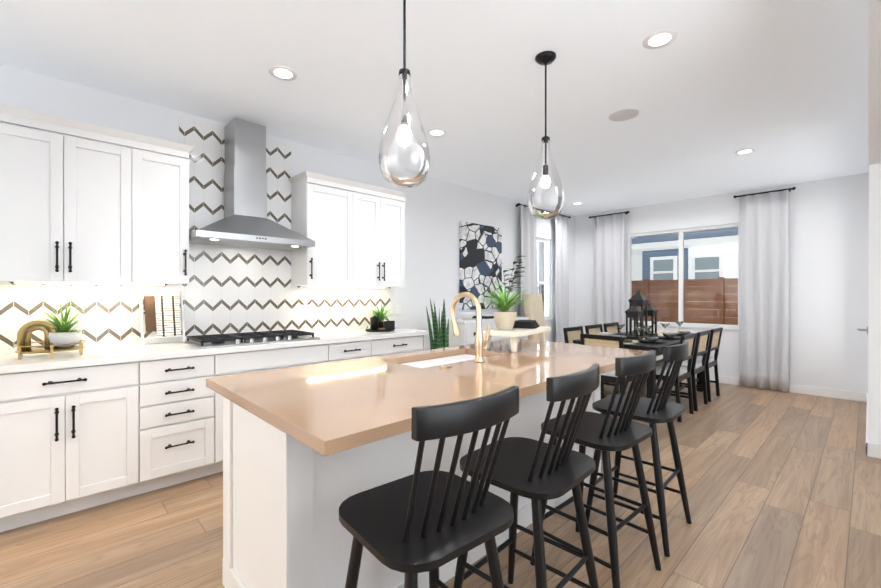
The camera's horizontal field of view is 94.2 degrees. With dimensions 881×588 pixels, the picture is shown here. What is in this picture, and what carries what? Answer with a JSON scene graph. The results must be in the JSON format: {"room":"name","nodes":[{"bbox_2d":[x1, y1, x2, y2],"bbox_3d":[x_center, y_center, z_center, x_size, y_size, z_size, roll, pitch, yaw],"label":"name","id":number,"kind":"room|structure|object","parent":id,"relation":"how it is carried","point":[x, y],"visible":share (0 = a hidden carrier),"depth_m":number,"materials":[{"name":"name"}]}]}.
{"room":"kitchen","nodes":[
{"label":"kitchen","id":0,"kind":"room"},
{"bbox_2d":[0,64,574,353],"bbox_3d":[-1.313,-0.085,4.066,10.700,2.740,0.150,0,0,-44],"label":"wall","id":1,"kind":"structure","parent":0,"point":[436,211],"depth_m":4.92,"materials":[{"name":"white paint"}]},
{"bbox_2d":[0,108,143,283],"bbox_3d":[-2.421,-0.562,2.668,0.738,0.960,0.329,0,0,-44],"label":"upper cabinet","id":2,"kind":"object","parent":1,"relation":"attached to","point":[84,203],"depth_m":2.54,"materials":[{"name":"white wood"}]},
{"bbox_2d":[144,140,191,283],"bbox_3d":[-2.097,-0.563,2.978,0.398,0.960,0.329,0,0,-44],"label":"upper cabinet","id":3,"kind":"object","parent":1,"relation":"attached to","point":[166,168],"depth_m":2.90,"materials":[{"name":"white wood"}]},
{"bbox_2d":[0,115,389,353],"bbox_3d":[-1.698,-0.524,3.591,3.112,1.790,0.004,0,0,-44],"label":"backsplash","id":4,"kind":"structure","parent":1,"relation":"attached to","point":[228,289],"depth_m":3.41,"materials":[{"name":"tile"}]},
{"bbox_2d":[302,305,308,316],"bbox_3d":[-1.307,0.156,3.959,0.072,0.116,0.004,0,0,-44],"label":"outlet","id":5,"kind":"object","parent":4,"relation":"attached to","point":[305,310],"depth_m":3.96,"materials":[{"name":"white plastic"}]},
{"bbox_2d":[396,304,400,313],"bbox_3d":[-0.483,0.164,4.746,0.072,0.116,0.004,0,0,-44],"label":"outlet","id":6,"kind":"object","parent":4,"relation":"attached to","point":[398,306],"depth_m":4.74,"materials":[{"name":"white plastic"}]},
{"bbox_2d":[189,118,314,250],"bbox_3d":[-1.566,-0.913,3.369,0.897,1.011,0.496,0,0,-44],"label":"range hood","id":7,"kind":"object","parent":1,"relation":"attached to","point":[245,222],"visible":0.96,"depth_m":3.33,"materials":[{"name":"silver metal"}]},
{"bbox_2d":[291,176,359,287],"bbox_3d":[-1.105,-0.564,3.925,0.525,0.960,0.329,0,0,-44],"label":"upper cabinet","id":8,"kind":"object","parent":1,"relation":"attached to","point":[326,212],"depth_m":3.79,"materials":[{"name":"white wood"}]},
{"bbox_2d":[360,188,405,287],"bbox_3d":[-0.748,-0.565,4.266,0.701,0.960,0.329,0,0,-44],"label":"upper cabinet","id":9,"kind":"object","parent":1,"relation":"attached to","point":[382,214],"depth_m":4.18,"materials":[{"name":"white wood"}]},
{"bbox_2d":[459,221,501,309],"bbox_3d":[0.577,-0.387,5.735,0.860,1.180,0.038,0,0,-44],"label":"picture","id":10,"kind":"object","parent":1,"relation":"attached to","point":[480,254],"visible":0.86,"depth_m":5.67},
{"bbox_2d":[537,238,553,319],"bbox_3d":[1.661,-0.259,6.858,0.680,1.380,0.120,0,0,-44],"label":"window","id":11,"kind":"structure","parent":1,"relation":"in","point":[543,267],"depth_m":7.00,"materials":[{"name":"white"}]},
{"bbox_2d":[0,0,868,215],"bbox_3d":[1.449,-1.500,1.171,10.700,0.100,8.150,0,0,-44],"label":"ceiling","id":12,"kind":"structure","parent":0,"point":[714,86],"depth_m":2.74,"materials":[{"name":"white paint"}]},
{"bbox_2d":[269,66,296,80],"bbox_3d":[-1.031,-1.449,2.682,0.175,0.006,0.175,0,0,37],"label":"recessed light","id":13,"kind":"object","parent":12,"relation":"in","point":[278,72],"depth_m":2.68,"materials":[{"name":"white plastic"}]},
{"bbox_2d":[379,0,429,188],"bbox_3d":[-0.154,-0.954,1.750,0.219,0.991,0.219,0,0,1],"label":"pendant light","id":14,"kind":"object","parent":12,"relation":"hanging from","point":[404,112],"depth_m":1.70,"materials":[{"name":"clear glass"}]},
{"bbox_2d":[427,128,446,136],"bbox_3d":[-0.032,-1.451,3.663,0.175,0.006,0.175,0,0,40],"label":"recessed light","id":15,"kind":"object","parent":12,"relation":"in","point":[436,132],"depth_m":3.66,"materials":[{"name":"white"}]},
{"bbox_2d":[527,51,563,219],"bbox_3d":[0.641,-0.956,2.496,0.219,0.991,0.219,0,0,1],"label":"pendant light","id":16,"kind":"object","parent":12,"relation":"hanging from","point":[544,58],"depth_m":2.46,"materials":[{"name":"clear glass"}]},
{"bbox_2d":[608,109,638,120],"bbox_3d":[1.481,-1.450,3.310,0.227,0.006,0.227,0,0,1],"label":"speaker","id":17,"kind":"object","parent":12,"relation":"in","point":[625,114],"depth_m":3.30,"materials":[{"name":"white plastic"}]},
{"bbox_2d":[643,29,677,48],"bbox_3d":[1.246,-1.449,2.325,0.175,0.006,0.175,0,0,40],"label":"recessed light","id":18,"kind":"object","parent":12,"relation":"in","point":[660,39],"depth_m":2.32,"materials":[{"name":"white plastic"}]},
{"bbox_2d":[734,149,755,154],"bbox_3d":[3.092,-1.451,4.157,0.175,0.006,0.175,0,0,22],"label":"recessed light","id":19,"kind":"object","parent":12,"relation":"in","point":[745,151],"depth_m":4.14,"materials":[{"name":"white plastic"}]},
{"bbox_2d":[0,379,880,587],"bbox_3d":[1.449,1.315,1.176,10.700,0.050,8.150,0,0,-44],"label":"floor","id":20,"kind":"structure","parent":0,"point":[783,489],"depth_m":2.29,"materials":[{"name":"brown wood"}]},
{"bbox_2d":[0,360,143,531],"bbox_3d":[-2.348,0.850,2.543,0.693,0.876,0.614,0,0,-44],"label":"base cabinet","id":21,"kind":"object","parent":20,"relation":"on","point":[92,427],"depth_m":2.34,"materials":[{"name":"white wood"}]},
{"bbox_2d":[0,328,427,375],"bbox_3d":[-1.475,0.391,3.358,3.112,0.040,0.639,0,0,-44],"label":"countertop","id":22,"kind":"structure","parent":21,"relation":"on","point":[127,354],"depth_m":2.72,"materials":[{"name":"white stone"}]},
{"bbox_2d":[5,302,131,359],"bbox_3d":[-2.334,0.203,2.560,0.650,0.338,0.674,0,0,-44],"label":"tray","id":23,"kind":"object","parent":22,"relation":"on","point":[60,336],"visible":1,"depth_m":2.47,"materials":[{"name":"gold metal"}]},
{"bbox_2d":[139,290,185,345],"bbox_3d":[-2.105,0.171,3.100,0.278,0.405,0.132,0,0,-44],"label":"rack","id":24,"kind":"object","parent":22,"relation":"on","point":[162,315],"visible":1,"depth_m":3.08,"materials":[{"name":"white wood"}]},
{"bbox_2d":[185,330,320,348],"bbox_3d":[-1.508,0.347,3.315,0.890,0.048,0.520,0,0,-44],"label":"cooktop","id":25,"kind":"object","parent":22,"relation":"in","point":[222,340],"visible":1,"depth_m":3.20,"materials":[{"name":"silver metal"}]},
{"bbox_2d":[355,303,403,331],"bbox_3d":[-0.609,0.226,4.269,0.621,0.286,0.619,0,0,-44],"label":"tray","id":26,"kind":"object","parent":22,"relation":"on","point":[378,323],"visible":1,"depth_m":4.17,"materials":[{"name":"black metal"}]},
{"bbox_2d":[144,352,227,492],"bbox_3d":[-1.942,0.850,2.930,0.552,0.876,0.614,0,0,-44],"label":"base cabinet","id":27,"kind":"object","parent":20,"relation":"on","point":[183,417],"depth_m":2.73,"materials":[{"name":"white wood"}]},
{"bbox_2d":[228,344,335,374],"bbox_3d":[-1.450,0.849,3.400,0.932,0.876,0.614,0,0,-44],"label":"base cabinet","id":28,"kind":"object","parent":20,"relation":"on","point":[271,358],"depth_m":3.17,"materials":[{"name":"white wood"}]},
{"bbox_2d":[336,340,379,360],"bbox_3d":[-1.002,0.848,3.828,0.553,0.876,0.614,0,0,-44],"label":"base cabinet","id":29,"kind":"object","parent":20,"relation":"on","point":[358,349],"depth_m":3.66,"materials":[{"name":"white wood"}]},
{"bbox_2d":[380,336,424,355],"bbox_3d":[-0.630,0.848,4.184,0.723,0.876,0.614,0,0,-44],"label":"base cabinet","id":30,"kind":"object","parent":20,"relation":"on","point":[402,344],"depth_m":4.01,"materials":[{"name":"white wood"}]},
{"bbox_2d":[221,375,600,587],"bbox_3d":[0.081,0.851,2.361,2.268,0.876,0.684,0,0,-44],"label":"kitchen island","id":31,"kind":"object","parent":20,"relation":"on","point":[308,450],"depth_m":1.56,"materials":[{"name":"white wood"}]},
{"bbox_2d":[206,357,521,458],"bbox_3d":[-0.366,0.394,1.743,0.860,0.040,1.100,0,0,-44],"label":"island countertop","id":32,"kind":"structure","parent":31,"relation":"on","point":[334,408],"depth_m":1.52,"materials":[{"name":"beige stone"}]},
{"bbox_2d":[370,347,601,398],"bbox_3d":[0.205,0.393,2.289,0.720,0.040,1.100,0,0,-44],"label":"island countertop","id":33,"kind":"structure","parent":31,"relation":"on","point":[526,372],"depth_m":2.10,"materials":[{"name":"beige stone"}]},
{"bbox_2d":[398,351,485,366],"bbox_3d":[0.039,0.504,2.462,0.728,0.206,0.368,0,0,-44],"label":"sink","id":34,"kind":"object","parent":33,"relation":"in","point":[430,360],"depth_m":2.59,"materials":[{"name":"white ceramic"}]},
{"bbox_2d":[440,292,489,368],"bbox_3d":[0.065,0.178,2.265,0.381,0.389,0.256,0,0,-44],"label":"faucet","id":35,"kind":"object","parent":33,"relation":"on","point":[480,343],"visible":1,"depth_m":2.27,"materials":[{"name":"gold metal"}]},
{"bbox_2d":[462,339,649,373],"bbox_3d":[0.748,0.392,2.806,0.780,0.040,1.100,0,0,-44],"label":"island countertop","id":36,"kind":"structure","parent":31,"relation":"on","point":[605,357],"depth_m":2.69,"materials":[{"name":"beige stone"}]},
{"bbox_2d":[457,280,557,351],"bbox_3d":[0.447,0.134,2.832,0.881,0.476,0.809,0,0,-44],"label":"tray","id":37,"kind":"object","parent":36,"relation":"on","point":[507,324],"visible":1,"depth_m":2.78,"materials":[{"name":"beige wood"}]},
{"bbox_2d":[339,385,518,587],"bbox_3d":[-0.038,0.776,1.196,0.435,1.032,0.459,0,0,-40],"label":"stool","id":38,"kind":"object","parent":20,"relation":"on","point":[411,527],"visible":1,"depth_m":1.08,"materials":[{"name":"black paint"}]},
{"bbox_2d":[426,298,448,348],"bbox_3d":[-0.015,0.661,4.639,0.293,1.246,0.283,0,0,-44],"label":"potted plant","id":39,"kind":"object","parent":20,"relation":"on","point":[441,338],"visible":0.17,"depth_m":4.60,"materials":[{"name":"green plant"}]},
{"bbox_2d":[438,316,528,346],"bbox_3d":[0.613,0.798,5.453,1.330,0.970,0.477,0,0,-44],"label":"sideboard","id":40,"kind":"object","parent":20,"relation":"on","point":[467,328],"visible":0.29,"depth_m":4.98,"materials":[{"name":"white wood"}]},
{"bbox_2d":[457,312,475,319],"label":"decor","id":41,"kind":"object","parent":40,"relation":"on","point":[466,315],"depth_m":5.13,"materials":[{"name":"white ceramic"}]},
{"bbox_2d":[482,313,493,318],"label":"decor","id":42,"kind":"object","parent":40,"relation":"on","point":[486,315],"depth_m":5.33,"materials":[{"name":"white ceramic"}]},
{"bbox_2d":[503,256,525,310],"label":"decor","id":43,"kind":"object","parent":40,"relation":"on","point":[520,260],"depth_m":5.63,"materials":[{"name":"green plant"}]},
{"bbox_2d":[453,364,599,587],"bbox_3d":[0.332,0.776,1.535,0.459,1.032,0.435,0,0,43],"label":"stool","id":44,"kind":"object","parent":20,"relation":"on","point":[536,472],"visible":0.98,"depth_m":1.45,"materials":[{"name":"black paint"}]},
{"bbox_2d":[522,294,546,340],"bbox_3d":[1.589,0.638,5.918,0.680,1.291,0.540,0,0,31],"label":"accent chair","id":45,"kind":"object","parent":20,"relation":"on","point":[532,311],"visible":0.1,"depth_m":5.85,"materials":[{"name":"beige fabric"}]},
{"bbox_2d":[563,326,617,393],"bbox_3d":[1.853,0.849,5.052,0.440,0.870,0.500,0,0,-44],"label":"dining chair","id":46,"kind":"object","parent":20,"relation":"on","point":[571,334],"visible":0.12,"depth_m":5.16,"materials":[{"name":"beige wicker"}]},
{"bbox_2d":[530,350,660,587],"bbox_3d":[0.737,0.775,1.934,0.449,1.032,0.466,0,0,-44],"label":"stool","id":47,"kind":"object","parent":20,"relation":"on","point":[607,433],"visible":0.9,"depth_m":1.81,"materials":[{"name":"black paint"}]},
{"bbox_2d":[585,324,620,392],"bbox_3d":[2.258,0.848,5.439,0.440,0.870,0.500,0,0,-44],"label":"dining chair","id":48,"kind":"object","parent":20,"relation":"on","point":[596,329],"visible":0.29,"depth_m":5.57,"materials":[{"name":"beige wicker"}]},
{"bbox_2d":[580,334,638,398],"bbox_3d":[1.816,0.850,4.367,0.500,0.870,0.440,0,0,-44],"label":"dining chair","id":49,"kind":"object","parent":20,"relation":"on","point":[603,341],"visible":0.17,"depth_m":4.20,"materials":[{"name":"black paint"}]},
{"bbox_2d":[603,322,619,382],"bbox_3d":[2.656,0.848,5.819,0.440,0.870,0.500,0,0,-44],"label":"dining chair","id":50,"kind":"object","parent":20,"relation":"on","point":[612,328],"visible":0.17,"depth_m":5.97,"materials":[{"name":"black paint"}]},
{"bbox_2d":[573,330,702,398],"bbox_3d":[2.561,0.904,5.093,1.960,0.760,0.920,0,0,-44],"label":"dining table","id":51,"kind":"object","parent":20,"relation":"on","point":[651,378],"visible":0.31,"depth_m":4.27,"materials":[{"name":"black paint"}]},
{"bbox_2d":[599,287,691,343],"bbox_3d":[2.561,0.212,5.091,1.860,0.622,0.790,0,0,-44],"label":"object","id":52,"kind":"object","parent":51,"relation":"on","point":[645,335],"visible":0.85,"depth_m":4.89,"materials":[{"name":"black paint"}]},
{"bbox_2d":[585,341,691,556],"bbox_3d":[1.117,0.774,2.304,0.449,1.032,0.466,0,0,-44],"label":"stool","id":53,"kind":"object","parent":20,"relation":"on","point":[652,411],"visible":0.94,"depth_m":2.18,"materials":[{"name":"black paint"}]},
{"bbox_2d":[633,333,696,421],"bbox_3d":[2.426,0.850,4.424,0.440,0.870,0.500,0,0,-44],"label":"dining chair","id":54,"kind":"object","parent":20,"relation":"on","point":[684,373],"visible":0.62,"depth_m":4.36,"materials":[{"name":"black paint"}]},
{"bbox_2d":[656,330,710,410],"bbox_3d":[2.831,0.849,4.811,0.440,0.870,0.500,0,0,-44],"label":"dining chair","id":55,"kind":"object","parent":20,"relation":"on","point":[702,344],"visible":0.5,"depth_m":4.68,"materials":[{"name":"black paint"}]},
{"bbox_2d":[674,327,722,401],"bbox_3d":[3.236,0.849,5.197,0.440,0.870,0.500,0,0,-44],"label":"dining chair","id":56,"kind":"object","parent":20,"relation":"on","point":[715,338],"visible":0.5,"depth_m":5.05,"materials":[{"name":"black paint"}]},
{"bbox_2d":[575,173,868,392],"bbox_3d":[5.316,-0.086,4.762,0.150,2.740,8.000,0,0,-44],"label":"wall","id":57,"kind":"structure","parent":0,"point":[828,264],"depth_m":5.24,"materials":[{"name":"white paint"}]},
{"bbox_2d":[516,187,795,391],"bbox_3d":[2.886,-0.064,5.814,1.907,2.669,3.118,0,0,-44],"label":"panels","id":58,"kind":"object","parent":57,"relation":"hanging from","point":[764,297],"visible":0.77,"depth_m":5.63,"materials":[{"name":"white fabric"}]},
{"bbox_2d":[625,223,739,329],"bbox_3d":[3.726,-0.258,6.376,0.120,1.520,1.630,0,0,-44],"label":"window","id":59,"kind":"structure","parent":57,"relation":"in","point":[681,287],"depth_m":6.36,"materials":[{"name":"white"}]},
{"bbox_2d":[695,374,865,401],"bbox_3d":[3.794,1.227,6.236,0.017,0.110,3.768,0,0,-44],"label":"baseboard","id":60,"kind":"structure","parent":57,"relation":"attached to","point":[802,389],"depth_m":5.20,"materials":[{"name":"white"}]},
{"bbox_2d":[868,0,880,444],"bbox_3d":[1.357,-0.080,1.161,10.550,2.740,0.200,0,0,-44],"label":"wall","id":61,"kind":"structure","parent":0,"point":[874,266],"depth_m":3.22,"materials":[{"name":"white paint"}]},
{"bbox_2d":[857,326,867,333],"bbox_3d":[3.470,0.287,3.366,0.150,0.060,0.066,0,0,-44],"label":"door lever","id":62,"kind":"object","parent":61,"relation":"attached to","point":[859,329],"visible":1,"depth_m":3.32,"materials":[{"name":"silver metal"}]},
{"bbox_2d":[865,393,869,456],"bbox_3d":[4.239,1.231,4.064,2.334,0.110,0.013,0,0,-44],"label":"baseboard","id":63,"kind":"structure","parent":61,"relation":"attached to","point":[866,395],"depth_m":3.54,"materials":[{"name":"white"}]},
{"label":"outside","id":64,"kind":"structure","parent":0,"visible":0},
{"bbox_3d":[6.441,1.674,11.370,36.000,0.100,28.000,0,0,-44],"label":"ground","id":65,"kind":"structure","parent":64,"visible":0},
{"bbox_2d":[632,237,641,280],"bbox_3d":[11.426,-1.871,23.592,5.800,6.950,8.000,0,0,-44],"label":"house","id":66,"kind":"structure","parent":65,"relation":"on","point":[636,262],"depth_m":21.27,"materials":[{"name":"white"}]},
{"bbox_2d":[632,235,737,317],"bbox_3d":[11.734,0.074,10.892,7.300,3.100,11.200,0,0,-44],"label":"house","id":67,"kind":"structure","parent":65,"relation":"on","point":[704,248],"depth_m":11.35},
{"bbox_2d":[632,227,737,243],"bbox_3d":[11.734,-2.350,10.888,7.300,1.750,11.200,0,0,-44],"label":"roof","id":68,"kind":"structure","parent":67,"relation":"on","point":[703,233],"depth_m":11.16,"materials":[{"name":"blue"}]},
{"bbox_2d":[632,277,737,324],"bbox_3d":[1.904,0.648,2.487,13.170,1.980,11.420,0,0,-44],"label":"fence","id":69,"kind":"object","parent":65,"relation":"on","point":[721,307],"depth_m":8.45,"materials":[{"name":"brown wood"}]}
]}

